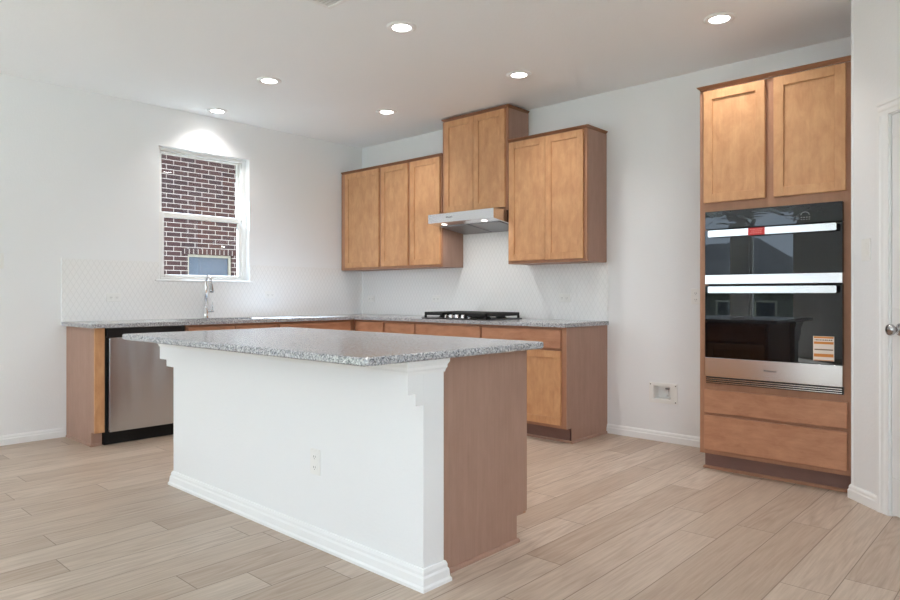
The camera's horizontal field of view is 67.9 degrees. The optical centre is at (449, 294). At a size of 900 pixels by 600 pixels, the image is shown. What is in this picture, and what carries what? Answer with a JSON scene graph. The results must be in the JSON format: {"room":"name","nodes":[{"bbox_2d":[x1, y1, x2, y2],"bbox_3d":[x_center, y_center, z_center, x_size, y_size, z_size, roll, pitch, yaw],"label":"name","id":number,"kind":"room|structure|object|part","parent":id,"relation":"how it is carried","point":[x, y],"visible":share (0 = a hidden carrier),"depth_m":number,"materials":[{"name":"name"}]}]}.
{"room":"kitchen","nodes":[
{"label":"kitchen","id":0,"kind":"room"},
{"bbox_2d":[0,73,361,435],"bbox_3d":[-4.265,-0.264,4.133,0.140,2.789,9.500,0,0,43],"label":"wall","id":1,"kind":"structure","parent":0,"point":[79,169],"depth_m":5.48,"materials":[{"name":"paint"}]},
{"bbox_2d":[0,253,3,268],"bbox_3d":[-3.373,-0.252,4.990,0.009,0.116,0.072,0,0,43],"label":"light switch","id":2,"kind":"object","parent":1,"relation":"attached to","point":[1,254],"visible":1,"depth_m":5.01,"materials":[{"name":"white plastic"}]},
{"bbox_2d":[0,427,65,445],"bbox_3d":[-5.243,1.093,2.957,0.016,0.075,6.445,0,0,43],"label":"baseboard","id":3,"kind":"structure","parent":1,"relation":"attached to","point":[10,439],"depth_m":5.15,"materials":[{"name":"white wood"}]},
{"bbox_2d":[155,147,253,282],"bbox_3d":[-2.303,-0.716,6.248,0.154,1.196,0.960,0,0,43],"label":"window","id":4,"kind":"structure","parent":1,"relation":"in","point":[240,220],"depth_m":6.36,"materials":[{"name":"white plastic"}]},
{"bbox_3d":[-2.346,-0.995,6.281,0.030,0.576,0.798,0,0,43],"label":"sash","id":5,"kind":"part","parent":4,"relation":"part of","materials":[{"name":"white plastic"}]},
{"bbox_3d":[-2.321,-0.449,6.258,0.030,0.584,0.798,0,0,43],"label":"sash","id":6,"kind":"part","parent":4,"relation":"part of","materials":[{"name":"white plastic"}]},
{"bbox_3d":[-2.274,-0.126,6.222,0.075,0.016,0.960,0,0,43],"label":"sill","id":7,"kind":"part","parent":4,"relation":"part of","materials":[{"name":"white wood"}]},
{"bbox_2d":[61,258,361,321],"bbox_3d":[-2.039,-0.035,6.439,0.008,0.504,3.077,0,0,43],"label":"backsplash","id":8,"kind":"structure","parent":1,"relation":"attached to","point":[85,283],"depth_m":6.11,"materials":[{"name":"white tile"}]},
{"bbox_2d":[106,293,120,301],"bbox_3d":[-2.810,0.023,5.591,0.008,0.072,0.116,0,0,43],"label":"electrical outlet","id":9,"kind":"object","parent":8,"relation":"attached to","point":[110,297],"visible":1,"depth_m":5.59,"materials":[{"name":"white plastic"}]},
{"bbox_2d":[265,291,274,298],"bbox_3d":[-1.799,0.003,6.688,0.008,0.072,0.116,0,0,43],"label":"electrical outlet","id":10,"kind":"object","parent":8,"relation":"attached to","point":[268,294],"visible":1,"depth_m":6.68,"materials":[{"name":"white plastic"}]},
{"bbox_2d":[0,0,850,147],"bbox_3d":[-1.566,-1.718,1.646,7.500,0.120,9.800,0,0,43],"label":"ceiling","id":11,"kind":"structure","parent":0,"point":[340,65],"depth_m":4.54,"materials":[{"name":"paint"}]},
{"bbox_2d":[206,108,227,113],"bbox_3d":[-2.099,-1.653,6.033,0.186,0.010,0.186,0,0,43],"label":"recessed light","id":12,"kind":"object","parent":11,"relation":"in","point":[211,110],"visible":1,"depth_m":6.01,"materials":[{"name":"white plastic"}]},
{"bbox_2d":[211,110,223,112],"bbox_3d":[-2.099,-1.655,6.033,0.114,0.004,0.114,0,0,18],"label":"diffuser","id":13,"kind":"object","parent":12,"relation":"attached to","point":[212,111],"depth_m":6.04,"materials":[{"name":"white plastic"}]},
{"bbox_2d":[257,77,280,84],"bbox_3d":[-1.400,-1.653,5.178,0.186,0.010,0.186,0,0,43],"label":"recessed light","id":14,"kind":"object","parent":11,"relation":"in","point":[264,80],"visible":1,"depth_m":5.17,"materials":[{"name":"white plastic"}]},
{"bbox_2d":[262,79,276,82],"bbox_3d":[-1.400,-1.655,5.178,0.114,0.004,0.114,0,0,38],"label":"diffuser","id":15,"kind":"object","parent":14,"relation":"attached to","point":[263,80],"depth_m":5.18,"materials":[{"name":"white plastic"}]},
{"bbox_2d":[307,0,348,8],"bbox_3d":[-0.684,-1.653,3.621,0.350,0.010,0.350,0,0,43],"label":"ceiling vent","id":16,"kind":"object","parent":11,"relation":"in","point":[329,4],"visible":1,"depth_m":3.79,"materials":[{"name":"white metal"}]},
{"bbox_2d":[376,109,396,114],"bbox_3d":[-0.574,-1.653,6.060,0.186,0.010,0.186,0,0,43],"label":"recessed light","id":17,"kind":"object","parent":11,"relation":"in","point":[380,111],"visible":1,"depth_m":6.04,"materials":[{"name":"white plastic"}]},
{"bbox_2d":[381,111,392,113],"bbox_3d":[-0.574,-1.655,6.060,0.114,0.004,0.114,0,0,-22],"label":"diffuser","id":18,"kind":"object","parent":17,"relation":"attached to","point":[382,112],"depth_m":6.07,"materials":[{"name":"white plastic"}]},
{"bbox_2d":[387,21,416,33],"bbox_3d":[-0.300,-1.653,4.144,0.186,0.010,0.186,0,0,43],"label":"recessed light","id":19,"kind":"object","parent":11,"relation":"in","point":[401,27],"visible":1,"depth_m":4.13,"materials":[{"name":"white plastic"}]},
{"bbox_2d":[392,24,410,30],"bbox_3d":[-0.300,-1.655,4.144,0.114,0.004,0.114,0,0,-42],"label":"diffuser","id":20,"kind":"object","parent":19,"relation":"attached to","point":[395,27],"depth_m":4.14,"materials":[{"name":"white plastic"}]},
{"bbox_2d":[507,70,530,78],"bbox_3d":[0.520,-1.653,5.038,0.186,0.010,0.186,0,0,43],"label":"recessed light","id":21,"kind":"object","parent":11,"relation":"in","point":[519,74],"visible":1,"depth_m":5.02,"materials":[{"name":"white plastic"}]},
{"bbox_2d":[511,73,526,77],"bbox_3d":[0.520,-1.655,5.038,0.114,0.004,0.114,0,0,-22],"label":"diffuser","id":22,"kind":"object","parent":21,"relation":"attached to","point":[513,75],"depth_m":5.05,"materials":[{"name":"white plastic"}]},
{"bbox_2d":[703,12,735,24],"bbox_3d":[1.617,-1.653,4.016,0.186,0.010,0.186,0,0,43],"label":"recessed light","id":23,"kind":"object","parent":11,"relation":"in","point":[720,18],"visible":1,"depth_m":4.00,"materials":[{"name":"white plastic"}]},
{"bbox_2d":[709,16,729,22],"bbox_3d":[1.617,-1.655,4.016,0.114,0.004,0.114,0,0,38],"label":"diffuser","id":24,"kind":"object","parent":23,"relation":"attached to","point":[714,19],"depth_m":4.02,"materials":[{"name":"white plastic"}]},
{"bbox_2d":[0,433,899,599],"bbox_3d":[-1.566,1.191,1.646,7.500,0.120,9.800,0,0,43],"label":"floor","id":25,"kind":"structure","parent":0,"point":[607,516],"depth_m":3.10,"materials":[{"name":"brown wood"}]},
{"bbox_2d":[66,326,104,446],"bbox_3d":[-2.816,0.690,5.154,0.604,0.882,0.085,0,0,43],"label":"base cabinet","id":26,"kind":"object","parent":25,"relation":"on","point":[85,347],"visible":0.96,"depth_m":5.04,"materials":[{"name":"brown wood"}]},
{"bbox_3d":[-2.834,1.122,5.167,0.528,0.018,0.080,0,0,43],"label":"shoe molding","id":27,"kind":"part","parent":26,"relation":"part of","materials":[{"name":"brown wood"}]},
{"bbox_2d":[102,325,184,444],"bbox_3d":[-2.562,0.692,5.396,0.613,0.879,0.602,0,0,43],"label":"dishwasher","id":28,"kind":"object","parent":25,"relation":"on","point":[139,384],"visible":0.5,"depth_m":5.13,"materials":[{"name":"silver metal"}]},
{"bbox_3d":[-2.352,0.674,5.207,0.047,0.703,0.587,0,0,43],"label":"door","id":29,"kind":"part","parent":28,"relation":"part of","materials":[{"name":"silver metal"}]},
{"bbox_2d":[184,322,276,330],"bbox_3d":[-2.072,0.690,5.947,0.624,0.882,0.861,0,0,43],"label":"base cabinet","id":30,"kind":"object","parent":25,"relation":"on","point":[265,324],"visible":0.09,"depth_m":5.71,"materials":[{"name":"brown wood"}]},
{"bbox_3d":[-1.991,0.339,5.589,0.020,0.141,0.413,0,0,43],"label":"drawer","id":31,"kind":"part","parent":30,"relation":"part of","materials":[{"name":"brown wood"}]},
{"bbox_3d":[-1.709,0.339,5.896,0.020,0.141,0.413,0,0,43],"label":"drawer","id":32,"kind":"part","parent":30,"relation":"part of","materials":[{"name":"brown wood"}]},
{"bbox_2d":[157,343,451,593],"bbox_3d":[-0.862,0.690,3.286,2.150,0.882,0.237,0,0,43],"label":"wall","id":33,"kind":"structure","parent":25,"relation":"on","point":[246,426],"depth_m":2.96,"materials":[{"name":"paint"}]},
{"bbox_3d":[-0.864,0.276,3.284,2.138,0.056,0.231,0,0,43],"label":"crown trim","id":34,"kind":"part","parent":33,"relation":"part of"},
{"bbox_3d":[-0.836,1.091,3.314,2.150,0.081,0.161,0,0,43],"label":"baseboard","id":35,"kind":"part","parent":33,"relation":"part of","materials":[{"name":"white wood"}]},
{"bbox_2d":[310,448,319,475],"bbox_3d":[-0.610,0.756,3.023,0.072,0.116,0.008,0,0,43],"label":"electrical outlet","id":36,"kind":"object","parent":33,"relation":"attached to","point":[314,453],"visible":1,"depth_m":3.02,"materials":[{"name":"white plastic"}]},
{"bbox_2d":[312,452,316,460],"bbox_3d":[-0.612,0.732,3.021,0.033,0.033,0.002,0,0,43],"label":"receptacle","id":37,"kind":"object","parent":36,"relation":"attached to","point":[314,454],"depth_m":3.02,"materials":[{"name":"white plastic"}]},
{"bbox_2d":[312,463,316,470],"bbox_3d":[-0.612,0.780,3.021,0.033,0.033,0.002,0,0,43],"label":"receptacle","id":38,"kind":"object","parent":36,"relation":"attached to","point":[314,465],"depth_m":3.02,"materials":[{"name":"white plastic"}]},
{"bbox_2d":[277,319,353,330],"bbox_3d":[-1.477,0.690,6.592,0.624,0.882,0.892,0,0,43],"label":"base cabinet","id":39,"kind":"object","parent":25,"relation":"on","point":[324,324],"visible":0.07,"depth_m":6.43,"materials":[{"name":"brown wood"}]},
{"bbox_2d":[61,314,608,327],"bbox_3d":[-0.894,0.232,5.388,3.117,0.030,3.085,0,0,43],"label":"countertop","id":40,"kind":"structure","parent":39,"relation":"on","point":[410,318],"depth_m":5.60,"materials":[{"name":"stone"}]},
{"bbox_2d":[203,275,213,317],"bbox_3d":[-2.166,0.018,6.054,0.103,0.398,0.190,0,0,-35],"label":"kitchen faucet","id":41,"kind":"object","parent":40,"relation":"on","point":[205,315],"visible":1,"depth_m":6.08,"materials":[{"name":"silver metal"}]},
{"bbox_3d":[-2.188,-0.027,6.054,0.035,0.308,0.146,0,0,-43],"label":"spout","id":42,"kind":"part","parent":41,"relation":"part of","materials":[{"name":"silver metal"}]},
{"bbox_2d":[422,311,521,319],"bbox_3d":[0.192,0.187,6.040,0.760,0.060,0.515,0,0,43],"label":"gas cooktop","id":43,"kind":"object","parent":40,"relation":"in","point":[459,315],"visible":1,"depth_m":5.89,"materials":[{"name":"black metal"}]},
{"bbox_2d":[355,319,384,332],"bbox_3d":[-0.591,0.690,6.781,0.462,0.882,0.624,0,0,43],"label":"base cabinet","id":44,"kind":"object","parent":25,"relation":"on","point":[360,325],"visible":0.12,"depth_m":6.54,"materials":[{"name":"brown wood"}]},
{"bbox_2d":[385,321,415,333],"bbox_3d":[-0.265,0.690,6.481,0.422,0.882,0.624,0,0,43],"label":"base cabinet","id":45,"kind":"object","parent":25,"relation":"on","point":[403,327],"visible":0.11,"depth_m":6.24,"materials":[{"name":"brown wood"}]},
{"bbox_2d":[416,322,481,337],"bbox_3d":[0.179,0.690,6.071,0.784,0.882,0.624,0,0,43],"label":"base cabinet","id":46,"kind":"object","parent":25,"relation":"on","point":[422,328],"visible":0.07,"depth_m":5.82,"materials":[{"name":"brown wood"}]},
{"bbox_2d":[444,350,526,573],"bbox_3d":[-0.582,0.690,3.584,2.041,0.882,0.622,0,0,43],"label":"base cabinet","id":47,"kind":"object","parent":25,"relation":"on","point":[485,396],"visible":0.29,"depth_m":2.88,"materials":[{"name":"brown wood"}]},
{"bbox_2d":[122,327,543,366],"bbox_3d":[-0.688,0.233,3.386,2.072,0.031,1.080,0,0,43],"label":"countertop","id":48,"kind":"structure","parent":47,"relation":"on","point":[346,347],"depth_m":2.97,"materials":[{"name":"stone"}]},
{"bbox_3d":[-0.603,1.122,3.561,2.041,0.018,0.511,0,0,43],"label":"shoe molding","id":49,"kind":"part","parent":47,"relation":"part of","materials":[{"name":"brown wood"}]},
{"bbox_2d":[482,324,607,443],"bbox_3d":[0.776,0.690,5.521,0.838,0.882,0.624,0,0,43],"label":"base cabinet","id":50,"kind":"object","parent":25,"relation":"on","point":[567,377],"visible":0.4,"depth_m":5.19,"materials":[{"name":"brown wood"}]},
{"bbox_3d":[0.555,0.339,5.314,0.770,0.141,0.020,0,0,43],"label":"drawer","id":51,"kind":"part","parent":50,"relation":"part of","materials":[{"name":"brown wood"}]},
{"bbox_3d":[0.579,0.632,5.319,0.822,0.767,0.020,0,0,43],"label":"frame","id":52,"kind":"part","parent":50,"relation":"part of","materials":[{"name":"brown wood"}]},
{"bbox_3d":[0.699,0.710,5.185,0.277,0.457,0.007,0,0,43],"label":"panel","id":53,"kind":"part","parent":50,"relation":"part of","materials":[{"name":"brown wood"}]},
{"bbox_3d":[0.698,0.710,5.183,0.383,0.563,0.020,0,0,43],"label":"door","id":54,"kind":"part","parent":50,"relation":"part of","materials":[{"name":"brown wood"}]},
{"bbox_3d":[0.799,1.122,5.544,0.835,0.018,0.528,0,0,43],"label":"shoe molding","id":55,"kind":"part","parent":50,"relation":"part of","materials":[{"name":"brown wood"}]},
{"bbox_3d":[1.081,0.690,5.253,0.005,0.882,0.604,0,0,43],"label":"panel","id":56,"kind":"part","parent":50,"relation":"part of","materials":[{"name":"brown wood"}]},
{"bbox_2d":[697,55,850,492],"bbox_3d":[2.134,-0.102,4.260,0.882,2.467,0.639,0,0,43],"label":"tall cabinet","id":57,"kind":"object","parent":25,"relation":"on","point":[784,140],"visible":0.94,"depth_m":4.00,"materials":[{"name":"brown wood"}]},
{"bbox_3d":[1.776,-0.945,4.185,0.268,0.610,0.007,0,0,43],"label":"panel","id":58,"kind":"part","parent":57,"relation":"part of","materials":[{"name":"brown wood"}]},
{"bbox_3d":[1.775,-0.945,4.183,0.374,0.716,0.020,0,0,43],"label":"door","id":59,"kind":"part","parent":57,"relation":"part of","materials":[{"name":"brown wood"}]},
{"bbox_3d":[2.134,-1.323,4.260,0.882,0.026,0.639,0,0,43],"label":"crown molding","id":60,"kind":"part","parent":57,"relation":"part of","materials":[{"name":"brown wood"}]},
{"bbox_2d":[705,201,843,394],"bbox_3d":[2.108,0.019,4.222,0.776,1.091,0.671,0,0,43],"label":"double oven","id":61,"kind":"object","parent":57,"relation":"in","point":[774,294],"visible":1,"depth_m":3.98,"materials":[{"name":"black glass"}]},
{"bbox_3d":[1.929,-0.470,4.028,0.776,0.112,0.036,0,0,43],"label":"control panel","id":62,"kind":"part","parent":61,"relation":"part of","materials":[{"name":"black glass"}]},
{"bbox_3d":[1.935,0.543,4.034,0.776,0.043,0.018,0,0,43],"label":"vent trim","id":63,"kind":"part","parent":61,"relation":"part of","materials":[{"name":"silver metal"}]},
{"bbox_3d":[2.124,1.122,4.259,0.850,0.018,0.455,0,0,43],"label":"shoe molding","id":64,"kind":"part","parent":57,"relation":"part of","materials":[{"name":"brown wood"}]},
{"bbox_3d":[1.937,0.882,4.034,0.808,0.217,0.020,0,0,43],"label":"drawer","id":65,"kind":"part","parent":57,"relation":"part of","materials":[{"name":"brown wood"}]},
{"bbox_3d":[1.937,0.680,4.034,0.808,0.147,0.020,0,0,43],"label":"drawer","id":66,"kind":"part","parent":57,"relation":"part of","materials":[{"name":"brown wood"}]},
{"bbox_3d":[2.090,-0.945,3.896,0.276,0.610,0.007,0,0,43],"label":"panel","id":67,"kind":"part","parent":57,"relation":"part of","materials":[{"name":"brown wood"}]},
{"bbox_3d":[2.089,-0.945,3.894,0.382,0.716,0.020,0,0,43],"label":"door","id":68,"kind":"part","parent":57,"relation":"part of","materials":[{"name":"brown wood"}]},
{"bbox_2d":[362,36,850,436],"bbox_3d":[1.649,-0.264,5.238,7.340,2.789,0.140,0,0,43],"label":"wall","id":69,"kind":"structure","parent":0,"point":[653,128],"depth_m":5.20,"materials":[{"name":"paint"}]},
{"bbox_2d":[341,165,391,270],"bbox_3d":[-0.855,-0.799,7.228,0.652,1.073,0.324,0,0,43],"label":"upper cabinet","id":70,"kind":"object","parent":69,"relation":"attached to","point":[361,188],"visible":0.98,"depth_m":7.10,"materials":[{"name":"brown wood"}]},
{"bbox_3d":[-0.951,-1.323,7.124,0.652,0.026,0.024,0,0,43],"label":"crown molding","id":71,"kind":"part","parent":70,"relation":"part of","materials":[{"name":"brown wood"}]},
{"bbox_3d":[-0.934,-0.795,7.098,0.447,0.910,0.007,0,0,43],"label":"panel","id":72,"kind":"part","parent":70,"relation":"part of","materials":[{"name":"brown wood"}]},
{"bbox_3d":[-0.935,-0.795,7.096,0.553,1.016,0.020,0,0,43],"label":"door","id":73,"kind":"part","parent":70,"relation":"part of","materials":[{"name":"brown wood"}]},
{"bbox_2d":[380,159,422,269],"bbox_3d":[-0.457,-0.799,6.861,0.430,1.073,0.324,0,0,43],"label":"upper cabinet","id":74,"kind":"object","parent":69,"relation":"attached to","point":[395,176],"visible":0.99,"depth_m":6.74,"materials":[{"name":"brown wood"}]},
{"bbox_3d":[-0.558,-0.795,6.751,0.288,0.910,0.007,0,0,43],"label":"panel","id":75,"kind":"part","parent":74,"relation":"part of","materials":[{"name":"brown wood"}]},
{"bbox_3d":[-0.559,-0.795,6.749,0.394,1.016,0.020,0,0,43],"label":"door","id":76,"kind":"part","parent":74,"relation":"part of","materials":[{"name":"brown wood"}]},
{"bbox_3d":[-0.552,-1.323,6.756,0.430,0.026,0.024,0,0,43],"label":"crown molding","id":77,"kind":"part","parent":74,"relation":"part of","materials":[{"name":"brown wood"}]},
{"bbox_3d":[-0.546,-0.787,6.764,0.430,1.048,0.020,0,0,43],"label":"frame","id":78,"kind":"part","parent":74,"relation":"part of","materials":[{"name":"brown wood"}]},
{"bbox_2d":[409,153,462,268],"bbox_3d":[-0.139,-0.799,6.568,0.432,1.073,0.324,0,0,43],"label":"upper cabinet","id":79,"kind":"object","parent":69,"relation":"attached to","point":[431,247],"visible":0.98,"depth_m":6.45,"materials":[{"name":"brown wood"}]},
{"bbox_3d":[-0.239,-0.795,6.457,0.295,0.910,0.007,0,0,43],"label":"panel","id":80,"kind":"part","parent":79,"relation":"part of","materials":[{"name":"brown wood"}]},
{"bbox_3d":[-0.240,-0.795,6.455,0.401,1.016,0.020,0,0,43],"label":"door","id":81,"kind":"part","parent":79,"relation":"part of","materials":[{"name":"brown wood"}]},
{"bbox_3d":[-0.235,-1.323,6.464,0.432,0.026,0.024,0,0,43],"label":"crown molding","id":82,"kind":"part","parent":79,"relation":"part of","materials":[{"name":"brown wood"}]},
{"bbox_3d":[-0.228,-0.787,6.471,0.432,1.048,0.020,0,0,43],"label":"frame","id":83,"kind":"part","parent":79,"relation":"part of","materials":[{"name":"brown wood"}]},
{"bbox_2d":[362,231,607,320],"bbox_3d":[0.147,-0.259,6.521,3.112,0.952,0.008,0,0,43],"label":"backsplash","id":84,"kind":"structure","parent":69,"relation":"attached to","point":[486,281],"depth_m":6.28,"materials":[{"name":"white tile"}]},
{"bbox_2d":[368,295,374,301],"bbox_3d":[-0.878,0.046,7.454,0.116,0.072,0.008,0,0,43],"label":"electrical outlet","id":85,"kind":"object","parent":84,"relation":"attached to","point":[371,298],"visible":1,"depth_m":7.45,"materials":[{"name":"white plastic"}]},
{"bbox_2d":[432,295,439,302],"bbox_3d":[-0.140,0.044,6.774,0.116,0.072,0.008,0,0,43],"label":"electrical outlet","id":86,"kind":"object","parent":84,"relation":"attached to","point":[435,298],"visible":1,"depth_m":6.77,"materials":[{"name":"white plastic"}]},
{"bbox_2d":[559,294,569,301],"bbox_3d":[0.983,0.029,5.740,0.116,0.072,0.008,0,0,43],"label":"electrical outlet","id":87,"kind":"object","parent":84,"relation":"attached to","point":[562,297],"visible":1,"depth_m":5.74,"materials":[{"name":"white plastic"}]},
{"bbox_2d":[441,104,529,212],"bbox_3d":[0.313,-1.192,6.153,0.797,0.909,0.325,0,0,43],"label":"upper cabinet","id":88,"kind":"object","parent":69,"relation":"attached to","point":[475,144],"visible":0.84,"depth_m":5.99,"materials":[{"name":"brown wood"}]},
{"bbox_3d":[0.083,-1.187,6.157,0.354,0.852,0.020,0,0,43],"label":"door","id":89,"kind":"part","parent":88,"relation":"part of","materials":[{"name":"brown wood"}]},
{"bbox_3d":[0.084,-1.187,6.159,0.248,0.746,0.007,0,0,43],"label":"panel","id":90,"kind":"part","parent":88,"relation":"part of","materials":[{"name":"brown wood"}]},
{"bbox_2d":[428,208,507,234],"bbox_3d":[0.249,-0.657,6.085,0.772,0.152,0.491,0,0,43],"label":"range hood","id":91,"kind":"object","parent":88,"relation":"attached to","point":[488,220],"visible":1,"depth_m":5.96,"materials":[{"name":"silver metal"}]},
{"bbox_3d":[0.316,-1.633,6.156,0.797,0.026,0.317,0,0,43],"label":"crown molding","id":92,"kind":"part","parent":88,"relation":"part of","materials":[{"name":"brown wood"}]},
{"bbox_3d":[0.348,-1.187,5.916,0.251,0.746,0.007,0,0,43],"label":"panel","id":93,"kind":"part","parent":88,"relation":"part of","materials":[{"name":"brown wood"}]},
{"bbox_3d":[0.346,-1.187,5.915,0.357,0.852,0.020,0,0,43],"label":"door","id":94,"kind":"part","parent":88,"relation":"part of","materials":[{"name":"brown wood"}]},
{"bbox_2d":[508,124,607,264],"bbox_3d":[0.892,-0.799,5.619,0.790,1.073,0.325,0,0,43],"label":"upper cabinet","id":95,"kind":"object","parent":69,"relation":"attached to","point":[557,179],"visible":1,"depth_m":5.45,"materials":[{"name":"brown wood"}]},
{"bbox_3d":[0.651,-0.795,5.638,0.268,0.910,0.007,0,0,43],"label":"panel","id":96,"kind":"part","parent":95,"relation":"part of","materials":[{"name":"brown wood"}]},
{"bbox_3d":[0.649,-0.795,5.636,0.374,1.016,0.020,0,0,43],"label":"door","id":97,"kind":"part","parent":95,"relation":"part of","materials":[{"name":"brown wood"}]},
{"bbox_3d":[0.895,-1.323,5.622,0.790,0.026,0.317,0,0,43],"label":"crown molding","id":98,"kind":"part","parent":95,"relation":"part of","materials":[{"name":"brown wood"}]},
{"bbox_3d":[0.922,-0.795,5.388,0.252,0.910,0.007,0,0,43],"label":"panel","id":99,"kind":"part","parent":95,"relation":"part of","materials":[{"name":"brown wood"}]},
{"bbox_3d":[0.920,-0.795,5.386,0.358,1.016,0.020,0,0,43],"label":"door","id":100,"kind":"part","parent":95,"relation":"part of","materials":[{"name":"brown wood"}]},
{"bbox_2d":[606,424,699,447],"bbox_3d":[1.656,1.093,5.125,1.013,0.075,0.016,0,0,43],"label":"baseboard","id":101,"kind":"structure","parent":69,"relation":"attached to","point":[680,439],"depth_m":5.18,"materials":[{"name":"white wood"}]},
{"bbox_2d":[649,382,677,404],"bbox_3d":[1.668,0.759,5.176,0.228,0.156,0.094,0,0,43],"label":"outlet box","id":102,"kind":"object","parent":69,"relation":"attached to","point":[665,393],"visible":1,"depth_m":5.19,"materials":[{"name":"white plastic"}]},
{"bbox_2d":[691,289,699,303],"bbox_3d":[1.828,0.014,4.972,0.072,0.116,0.008,0,0,43],"label":"electrical outlet","id":103,"kind":"object","parent":69,"relation":"attached to","point":[695,293],"visible":0.92,"depth_m":4.97,"materials":[{"name":"white plastic"}]},
{"bbox_2d":[852,0,852,484],"bbox_3d":[2.493,-0.264,3.916,0.107,2.789,0.660,0,0,43],"label":"wall","id":104,"kind":"structure","parent":0,"point":[852,0],"depth_m":3.71,"materials":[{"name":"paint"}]},
{"bbox_2d":[851,0,899,494],"bbox_3d":[2.319,-0.264,3.068,0.115,2.789,1.322,0,0,-2],"label":"wall","id":105,"kind":"structure","parent":0,"point":[876,23],"depth_m":3.60,"materials":[{"name":"paint"}]},
{"bbox_2d":[847,484,876,510],"bbox_3d":[2.232,1.093,3.624,0.036,0.075,0.270,0,0,2],"label":"baseboard","id":106,"kind":"structure","parent":105,"relation":"attached to","point":[857,494],"depth_m":3.61,"materials":[{"name":"white wood"}]},
{"bbox_2d":[877,93,899,515],"bbox_3d":[2.308,0.066,3.036,0.128,2.130,0.913,0,0,-2],"label":"trim","id":107,"kind":"structure","parent":105,"relation":"attached to","point":[888,107],"depth_m":3.44,"materials":[{"name":"white wood"}]},
{"bbox_2d":[885,112,899,517],"bbox_3d":[2.252,0.102,3.034,0.112,2.034,0.747,0,0,-2],"label":"door","id":108,"kind":"structure","parent":105,"relation":"in","point":[893,329],"depth_m":3.37,"materials":[{"name":"paint"}]},
{"bbox_3d":[2.219,0.176,3.340,0.070,0.064,0.064,0,0,-2],"label":"knob","id":109,"kind":"part","parent":108,"relation":"part of","materials":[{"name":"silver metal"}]},
{"label":"outside","id":110,"kind":"structure","parent":0,"visible":0},
{"bbox_3d":[-20.647,2.756,-13.747,120.000,2.750,82.000,0,0,43],"label":"ground","id":111,"kind":"structure","parent":110,"visible":0},
{"bbox_2d":[161,153,236,278],"bbox_3d":[-5.341,-1.494,10.225,4.420,5.750,12.800,0,0,43],"label":"brick house","id":112,"kind":"structure","parent":111,"relation":"on","point":[188,185],"depth_m":9.51,"materials":[{"name":"red brick"}]},
{"bbox_3d":[-3.504,-0.169,9.688,0.010,0.730,0.610,0,0,43],"label":"pane","id":113,"kind":"part","parent":112,"relation":"part of","materials":[{"name":"blue glass"}]}
]}

